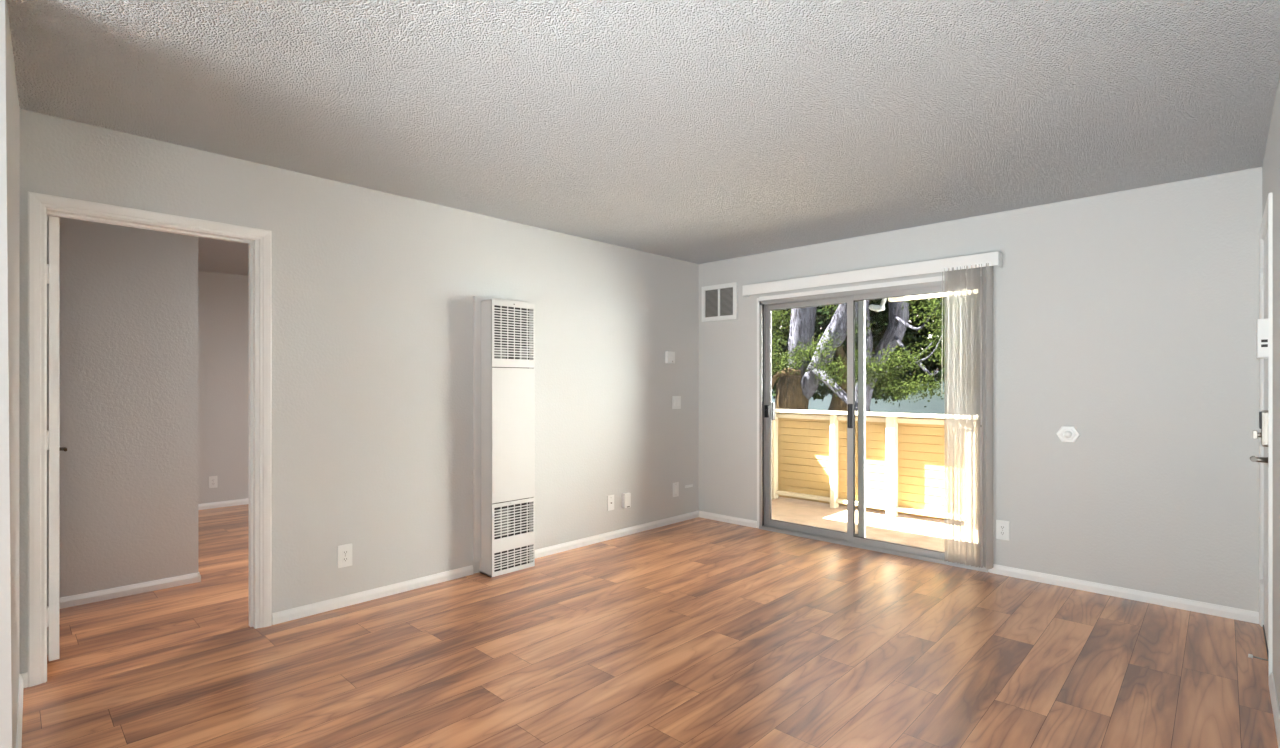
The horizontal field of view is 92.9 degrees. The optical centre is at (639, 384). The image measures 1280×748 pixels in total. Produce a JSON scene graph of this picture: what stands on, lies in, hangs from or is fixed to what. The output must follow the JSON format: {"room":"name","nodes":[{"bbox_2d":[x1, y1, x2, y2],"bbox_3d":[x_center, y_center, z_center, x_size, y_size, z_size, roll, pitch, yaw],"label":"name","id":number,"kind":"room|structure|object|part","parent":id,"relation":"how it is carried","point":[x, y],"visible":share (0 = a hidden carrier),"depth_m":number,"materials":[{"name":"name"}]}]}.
{"room":"empty living room","nodes":[
{"label":"empty living room","id":0,"kind":"room"},
{"bbox_2d":[47,215,197,597],"bbox_3d":[-3.807,0.059,3.582,0.860,2.440,1.830,0,0,44],"label":"wall","id":1,"kind":"structure","parent":0,"point":[128,296],"depth_m":3.68,"materials":[{"name":"white paint"}]},
{"bbox_2d":[59,573,198,608],"bbox_3d":[-3.492,1.249,3.281,0.012,0.060,1.830,0,0,44],"label":"baseboard","id":2,"kind":"structure","parent":1,"relation":"attached to","point":[80,599],"depth_m":3.68,"materials":[{"name":"white paint"}]},
{"bbox_2d":[0,0,248,747],"bbox_3d":[-2.321,0.059,2.901,7.950,2.440,8.600,0,0,44],"label":"wall","id":3,"kind":"structure","parent":0,"point":[9,102],"depth_m":2.41,"materials":[{"name":"white paint"}]},
{"bbox_2d":[16,674,22,747],"bbox_3d":[-2.203,1.249,2.159,0.012,0.060,1.147,0,0,-45],"label":"baseboard","id":4,"kind":"structure","parent":3,"relation":"attached to","point":[20,695],"depth_m":2.26,"materials":[{"name":"white paint"}]},
{"bbox_2d":[209,476,216,487],"bbox_3d":[-4.410,1.009,6.287,0.010,0.120,0.075,0,0,44],"label":"wall outlet","id":5,"kind":"object","parent":3,"relation":"attached to","point":[213,479],"visible":1,"depth_m":6.29,"materials":[{"name":"white plastic"}]},
{"bbox_2d":[198,498,248,509],"bbox_3d":[-4.169,1.249,6.537,0.012,0.060,5.600,0,0,44],"label":"baseboard","id":6,"kind":"structure","parent":3,"relation":"attached to","point":[203,506],"depth_m":6.35,"materials":[{"name":"white paint"}]},
{"bbox_2d":[19,109,698,673],"bbox_3d":[-1.065,0.059,4.260,0.115,2.440,4.600,0,0,44],"label":"wall","id":7,"kind":"structure","parent":0,"point":[373,291],"depth_m":3.77,"materials":[{"name":"white paint"}]},
{"bbox_2d":[21,672,27,687],"bbox_3d":[-2.598,1.249,2.566,0.012,0.060,0.027,0,0,44],"label":"baseboard","id":8,"kind":"structure","parent":7,"relation":"attached to","point":[24,675],"depth_m":2.57,"materials":[{"name":"white paint"}]},
{"bbox_2d":[47,216,66,660],"bbox_3d":[-2.874,0.242,2.999,0.774,1.984,0.097,0,0,45],"label":"door","id":9,"kind":"structure","parent":7,"relation":"in","point":[53,448],"depth_m":2.72,"materials":[{"name":"white paint"}]},
{"bbox_3d":[-2.896,0.242,2.985,0.762,1.984,0.035,0,0,44],"label":"panel","id":10,"kind":"part","parent":9,"relation":"part of","materials":[{"name":"white paint"}]},
{"bbox_3d":[-3.064,0.344,3.213,0.130,0.059,0.061,0,0,44],"label":"handle","id":11,"kind":"part","parent":9,"relation":"part of","materials":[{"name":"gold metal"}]},
{"bbox_2d":[28,192,271,686],"bbox_3d":[-2.316,0.232,2.943,0.133,2.094,0.912,0,0,44],"label":"door frame","id":12,"kind":"structure","parent":7,"relation":"attached to","point":[38,203],"depth_m":2.84,"materials":[{"name":"white paint"}]},
{"bbox_2d":[338,543,351,567],"bbox_3d":[-1.699,0.987,3.506,0.013,0.128,0.080,0,0,44],"label":"wall outlet","id":13,"kind":"object","parent":7,"relation":"attached to","point":[344,551],"visible":1,"depth_m":3.50,"materials":[{"name":"white plastic"}]},
{"bbox_2d":[272,565,472,624],"bbox_3d":[-1.542,1.249,3.671,0.012,0.060,1.200,0,0,44],"label":"baseboard","id":14,"kind":"structure","parent":7,"relation":"attached to","point":[335,603],"depth_m":3.59,"materials":[{"name":"white paint"}]},
{"bbox_2d":[473,296,534,576],"bbox_3d":[-0.917,0.341,4.208,0.171,1.876,0.434,0,0,44],"label":"wall heater","id":15,"kind":"object","parent":7,"relation":"attached to","point":[503,329],"visible":1,"depth_m":4.12,"materials":[{"name":"white metal"}]},
{"bbox_2d":[491,537,534,576],"bbox_3d":[-0.864,1.175,4.157,0.012,0.201,0.346,0,0,44],"label":"grille","id":16,"kind":"object","parent":15,"relation":"attached to","point":[505,545],"depth_m":4.14,"materials":[{"name":"white metal"}]},
{"bbox_2d":[491,497,534,546],"bbox_3d":[-0.864,0.934,4.157,0.012,0.279,0.346,0,0,44],"label":"grille","id":17,"kind":"object","parent":15,"relation":"attached to","point":[503,515],"depth_m":4.14,"materials":[{"name":"white metal"}]},
{"bbox_2d":[491,299,534,367],"bbox_3d":[-0.864,-0.340,4.157,0.012,0.446,0.346,0,0,44],"label":"grille","id":18,"kind":"object","parent":15,"relation":"attached to","point":[498,354],"depth_m":4.15,"materials":[{"name":"white metal"}]},
{"bbox_3d":[-0.864,0.339,4.158,0.012,0.902,0.346,0,0,44],"label":"panel","id":19,"kind":"part","parent":15,"relation":"part of","materials":[{"name":"white metal"}]},
{"bbox_2d":[607,495,613,510],"bbox_3d":[-0.238,0.979,5.030,0.016,0.124,0.074,0,0,44],"label":"cable jack","id":20,"kind":"object","parent":7,"relation":"attached to","point":[610,499],"visible":1,"depth_m":5.03,"materials":[{"name":"white plastic"}]},
{"bbox_2d":[535,511,698,558],"bbox_3d":[-0.125,1.249,5.152,0.012,0.060,2.012,0,0,44],"label":"baseboard","id":21,"kind":"structure","parent":7,"relation":"attached to","point":[582,542],"depth_m":5.03,"materials":[{"name":"white paint"}]},
{"bbox_2d":[622,493,630,507],"bbox_3d":[-0.114,0.981,5.149,0.032,0.122,0.072,0,0,44],"label":"plug","id":22,"kind":"object","parent":7,"relation":"attached to","point":[626,497],"visible":1,"depth_m":5.13,"materials":[{"name":"white plastic"}]},
{"bbox_2d":[665,351,674,363],"bbox_3d":[0.278,-0.246,5.556,0.034,0.110,0.104,0,0,44],"label":"thermostat","id":23,"kind":"object","parent":7,"relation":"attached to","point":[669,355],"visible":1,"depth_m":5.54,"materials":[{"name":"white plastic"}]},
{"bbox_2d":[673,482,678,496],"bbox_3d":[0.332,0.973,5.632,0.008,0.132,0.082,0,0,44],"label":"blank plate","id":24,"kind":"object","parent":7,"relation":"attached to","point":[676,484],"visible":1,"depth_m":5.63,"materials":[{"name":"white plastic"}]},
{"bbox_2d":[672,396,680,408],"bbox_3d":[0.341,0.167,5.641,0.010,0.120,0.118,0,0,44],"label":"light switch","id":25,"kind":"object","parent":7,"relation":"attached to","point":[676,400],"visible":1,"depth_m":5.63,"materials":[{"name":"white plastic"}]},
{"bbox_2d":[7,0,1279,275],"bbox_3d":[-2.269,-1.261,2.955,7.950,0.200,8.450,0,0,44],"label":"ceiling","id":26,"kind":"structure","parent":0,"point":[693,131],"depth_m":2.45,"materials":[{"name":"white paint"}]},
{"bbox_2d":[22,504,1277,747],"bbox_3d":[-2.301,1.379,2.951,7.810,0.200,8.200,0,0,44],"label":"floor","id":27,"kind":"structure","parent":0,"point":[698,632],"depth_m":2.78,"materials":[{"name":"brown wood"}]},
{"bbox_2d":[772,496,977,557],"bbox_3d":[2.397,1.409,5.425,3.720,0.160,1.570,0,0,44],"label":"floor","id":28,"kind":"structure","parent":0,"point":[928,533],"depth_m":5.77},
{"bbox_2d":[772,409,977,528],"bbox_3d":[2.377,0.908,5.461,3.640,1.242,1.595,0,0,44],"label":"balcony railing","id":29,"kind":"object","parent":28,"relation":"on","point":[925,465],"visible":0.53,"depth_m":6.14,"materials":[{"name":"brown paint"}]},
{"bbox_3d":[1.554,0.826,7.096,0.080,1.007,0.090,0,0,44],"label":"post","id":30,"kind":"part","parent":29,"relation":"part of","materials":[{"name":"beige paint"}]},
{"bbox_3d":[2.098,0.826,6.576,0.055,1.007,0.090,0,0,44],"label":"post","id":31,"kind":"part","parent":29,"relation":"part of","materials":[{"name":"beige paint"}]},
{"bbox_3d":[2.809,0.304,5.913,3.600,0.035,0.175,0,0,44],"label":"rail","id":32,"kind":"part","parent":29,"relation":"part of","materials":[{"name":"beige paint"}]},
{"bbox_3d":[2.852,0.362,5.885,3.500,0.047,0.043,0,0,44],"label":"trim","id":33,"kind":"part","parent":29,"relation":"part of","materials":[{"name":"beige paint"}]},
{"bbox_3d":[2.846,1.254,5.879,3.500,0.040,0.058,0,0,44],"label":"trim","id":34,"kind":"part","parent":29,"relation":"part of","materials":[{"name":"beige paint"}]},
{"bbox_3d":[2.544,0.826,6.149,0.090,1.007,0.090,0,0,44],"label":"post","id":35,"kind":"part","parent":29,"relation":"part of","materials":[{"name":"beige paint"}]},
{"bbox_3d":[3.071,0.826,5.645,0.090,1.007,0.090,0,0,44],"label":"post","id":36,"kind":"part","parent":29,"relation":"part of","materials":[{"name":"beige paint"}]},
{"bbox_2d":[699,167,1261,611],"bbox_3d":[2.003,0.159,4.611,4.065,2.640,0.150,0,0,44],"label":"wall","id":37,"kind":"structure","parent":0,"point":[1127,319],"depth_m":3.70,"materials":[{"name":"white paint"}]},
{"bbox_2d":[702,282,736,321],"bbox_3d":[0.741,-0.767,5.704,0.404,0.337,0.016,0,0,44],"label":"air vent","id":38,"kind":"object","parent":37,"relation":"in","point":[719,302],"visible":1,"depth_m":5.69,"materials":[{"name":"white plastic"}]},
{"bbox_3d":[0.680,-0.767,5.766,0.151,0.257,0.010,0,0,44],"label":"panel","id":39,"kind":"part","parent":38,"relation":"part of","materials":[{"name":"grey metal"}]},
{"bbox_3d":[0.805,-0.767,5.646,0.151,0.257,0.010,0,0,44],"label":"panel","id":40,"kind":"part","parent":38,"relation":"part of","materials":[{"name":"grey metal"}]},
{"bbox_2d":[699,511,756,527],"bbox_3d":[0.805,1.249,5.646,0.648,0.060,0.012,0,0,44],"label":"baseboard","id":41,"kind":"structure","parent":37,"relation":"attached to","point":[734,520],"depth_m":5.63,"materials":[{"name":"white paint"}]},
{"bbox_2d":[742,251,1001,296],"bbox_3d":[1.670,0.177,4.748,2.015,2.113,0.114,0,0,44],"label":"valance","id":42,"kind":"object","parent":37,"relation":"attached to","point":[992,258],"visible":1,"depth_m":4.55,"materials":[{"name":"white paint"}]},
{"bbox_2d":[759,276,987,572],"bbox_3d":[1.762,0.284,4.822,1.815,2.050,0.160,0,0,44],"label":"door","id":43,"kind":"structure","parent":37,"relation":"in","point":[766,406],"depth_m":4.83,"materials":[{"name":"silver metal"}]},
{"bbox_3d":[1.189,0.239,5.438,0.025,0.160,0.041,0,0,44],"label":"outside handle","id":44,"kind":"part","parent":43,"relation":"part of","materials":[{"name":"white metal"}]},
{"bbox_3d":[1.455,0.281,5.135,0.906,1.973,0.030,0,0,44],"label":"panel","id":45,"kind":"part","parent":43,"relation":"part of","materials":[{"name":"clear glass"}]},
{"bbox_3d":[1.664,0.252,4.832,0.040,0.195,0.032,0,0,44],"label":"pull handle","id":46,"kind":"part","parent":43,"relation":"part of","materials":[{"name":"black metal"}]},
{"bbox_3d":[2.025,0.275,4.528,0.998,1.981,0.030,0,0,44],"label":"panel","id":47,"kind":"part","parent":43,"relation":"part of","materials":[{"name":"clear glass"}]},
{"bbox_2d":[757,271,989,571],"bbox_3d":[1.717,0.252,4.788,1.853,2.055,0.030,0,0,44],"label":"door frame","id":48,"kind":"structure","parent":37,"relation":"attached to","point":[980,273],"depth_m":4.57,"materials":[{"name":"white paint"}]},
{"bbox_2d":[996,520,1009,540],"bbox_3d":[2.436,0.979,4.087,0.080,0.128,0.010,0,0,44],"label":"wall outlet","id":49,"kind":"object","parent":37,"relation":"attached to","point":[1002,527],"visible":1,"depth_m":4.08,"materials":[{"name":"white plastic"}]},
{"bbox_2d":[1056,426,1079,442],"bbox_3d":[2.693,0.314,3.831,0.127,0.103,0.024,0,0,44],"label":"plate","id":50,"kind":"object","parent":37,"relation":"attached to","point":[1065,433],"visible":1,"depth_m":3.83,"materials":[{"name":"white plastic"}]},
{"bbox_2d":[990,564,1258,623],"bbox_3d":[2.844,1.249,3.696,1.285,0.060,0.012,0,0,44],"label":"baseboard","id":51,"kind":"structure","parent":37,"relation":"attached to","point":[1153,598],"depth_m":3.61,"materials":[{"name":"white paint"}]},
{"bbox_2d":[1262,73,1279,710],"bbox_3d":[0.495,0.059,0.207,0.120,2.440,8.300,0,0,44],"label":"wall","id":52,"kind":"structure","parent":0,"point":[1270,168],"depth_m":2.40,"materials":[{"name":"white paint"}]},
{"bbox_2d":[1248,222,1267,660],"bbox_3d":[3.018,0.252,2.910,0.170,2.055,0.855,0,0,44],"label":"door","id":53,"kind":"structure","parent":52,"relation":"in","point":[1263,415],"depth_m":3.01,"materials":[{"name":"white paint"}]},
{"bbox_3d":[2.783,0.334,2.730,0.070,0.064,0.152,0,0,44],"label":"handle","id":54,"kind":"part","parent":53,"relation":"part of","materials":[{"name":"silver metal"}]},
{"bbox_2d":[1256,318,1267,358],"bbox_3d":[2.760,-0.201,2.690,0.048,0.170,0.141,0,0,44],"label":"door chime","id":55,"kind":"object","parent":53,"relation":"attached to","point":[1261,324],"visible":0.63,"depth_m":2.65,"materials":[{"name":"white plastic"}]},
{"bbox_3d":[3.026,0.256,2.904,0.041,2.023,0.809,0,0,44],"label":"panel","id":56,"kind":"part","parent":53,"relation":"part of","materials":[{"name":"white paint"}]},
{"bbox_2d":[1259,192,1272,684],"bbox_3d":[2.999,0.232,2.920,0.012,2.095,0.915,0,0,44],"label":"door frame","id":57,"kind":"structure","parent":52,"relation":"attached to","point":[1268,211],"depth_m":2.59,"materials":[{"name":"white paint"}]},
{"bbox_2d":[1269,672,1279,747],"bbox_3d":[1.545,1.249,1.400,0.012,0.060,3.275,0,0,44],"label":"baseboard","id":58,"kind":"structure","parent":52,"relation":"attached to","point":[1275,707],"depth_m":2.34,"materials":[{"name":"white paint"}]},
{"label":"outside","id":59,"kind":"structure","parent":0,"visible":0},
{"bbox_3d":[21.476,4.379,27.742,80.000,0.200,59.500,0,0,44],"label":"ground","id":60,"kind":"structure","parent":59,"visible":0},
{"bbox_2d":[772,309,790,398],"bbox_3d":[2.996,-0.167,17.097,4.108,8.916,3.043,0,0,44],"label":"tree","id":61,"kind":"object","parent":60,"relation":"on","point":[784,348],"visible":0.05,"depth_m":15.99,"materials":[{"name":"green plant"}]},
{"bbox_2d":[772,302,857,410],"bbox_3d":[3.410,-0.067,12.329,3.415,8.747,2.629,0,0,38],"label":"tree","id":62,"kind":"object","parent":60,"relation":"on","point":[806,368],"visible":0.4,"depth_m":12.03,"materials":[{"name":"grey plant"}]},
{"bbox_2d":[772,299,977,414],"bbox_3d":[13.354,0.479,19.251,19.000,7.600,8.200,0,0,44],"label":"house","id":63,"kind":"structure","parent":60,"relation":"on","point":[953,402],"depth_m":18.61,"materials":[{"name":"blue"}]},
{"bbox_2d":[812,298,942,411],"bbox_3d":[5.650,-0.174,15.409,4.094,8.929,2.920,0,0,44],"label":"tree","id":64,"kind":"object","parent":60,"relation":"on","point":[881,319],"visible":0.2,"depth_m":14.52,"materials":[{"name":"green plant"}]},
{"bbox_2d":[842,296,972,411],"bbox_3d":[5.439,-0.052,11.214,3.345,8.693,3.236,0,0,14],"label":"tree","id":65,"kind":"object","parent":60,"relation":"on","point":[876,360],"visible":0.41,"depth_m":10.65,"materials":[{"name":"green plant"}]},
{"bbox_2d":[920,294,977,394],"bbox_3d":[8.100,-0.129,13.112,4.059,8.837,2.885,0,0,44],"label":"tree","id":66,"kind":"object","parent":60,"relation":"on","point":[964,374],"visible":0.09,"depth_m":13.30,"materials":[{"name":"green plant"}]},
{"bbox_3d":[0.103,-1.141,7.605,5.350,0.040,1.550,0,0,44],"label":"roof","id":67,"kind":"structure","parent":0,"visible":0},
{"bbox_2d":[888,289,977,301],"bbox_3d":[3.341,-0.933,5.449,2.190,0.175,0.090,0,0,44],"label":"beam","id":68,"kind":"structure","parent":67,"relation":"attached to","point":[966,292],"depth_m":5.87,"materials":[{"name":"beige paint"}]},
{"bbox_2d":[869,298,886,311],"bbox_3d":[2.443,-0.884,6.218,0.215,0.281,0.068,0,0,44],"label":"lamp","id":69,"kind":"object","parent":68,"relation":"attached to","point":[881,307],"visible":0.76,"depth_m":6.20,"materials":[{"name":"grey"}]},
{"bbox_3d":[2.486,-0.908,6.177,0.098,0.232,0.042,0,0,44],"label":"arm","id":70,"kind":"part","parent":69,"relation":"part of","materials":[{"name":"grey"}]}
]}

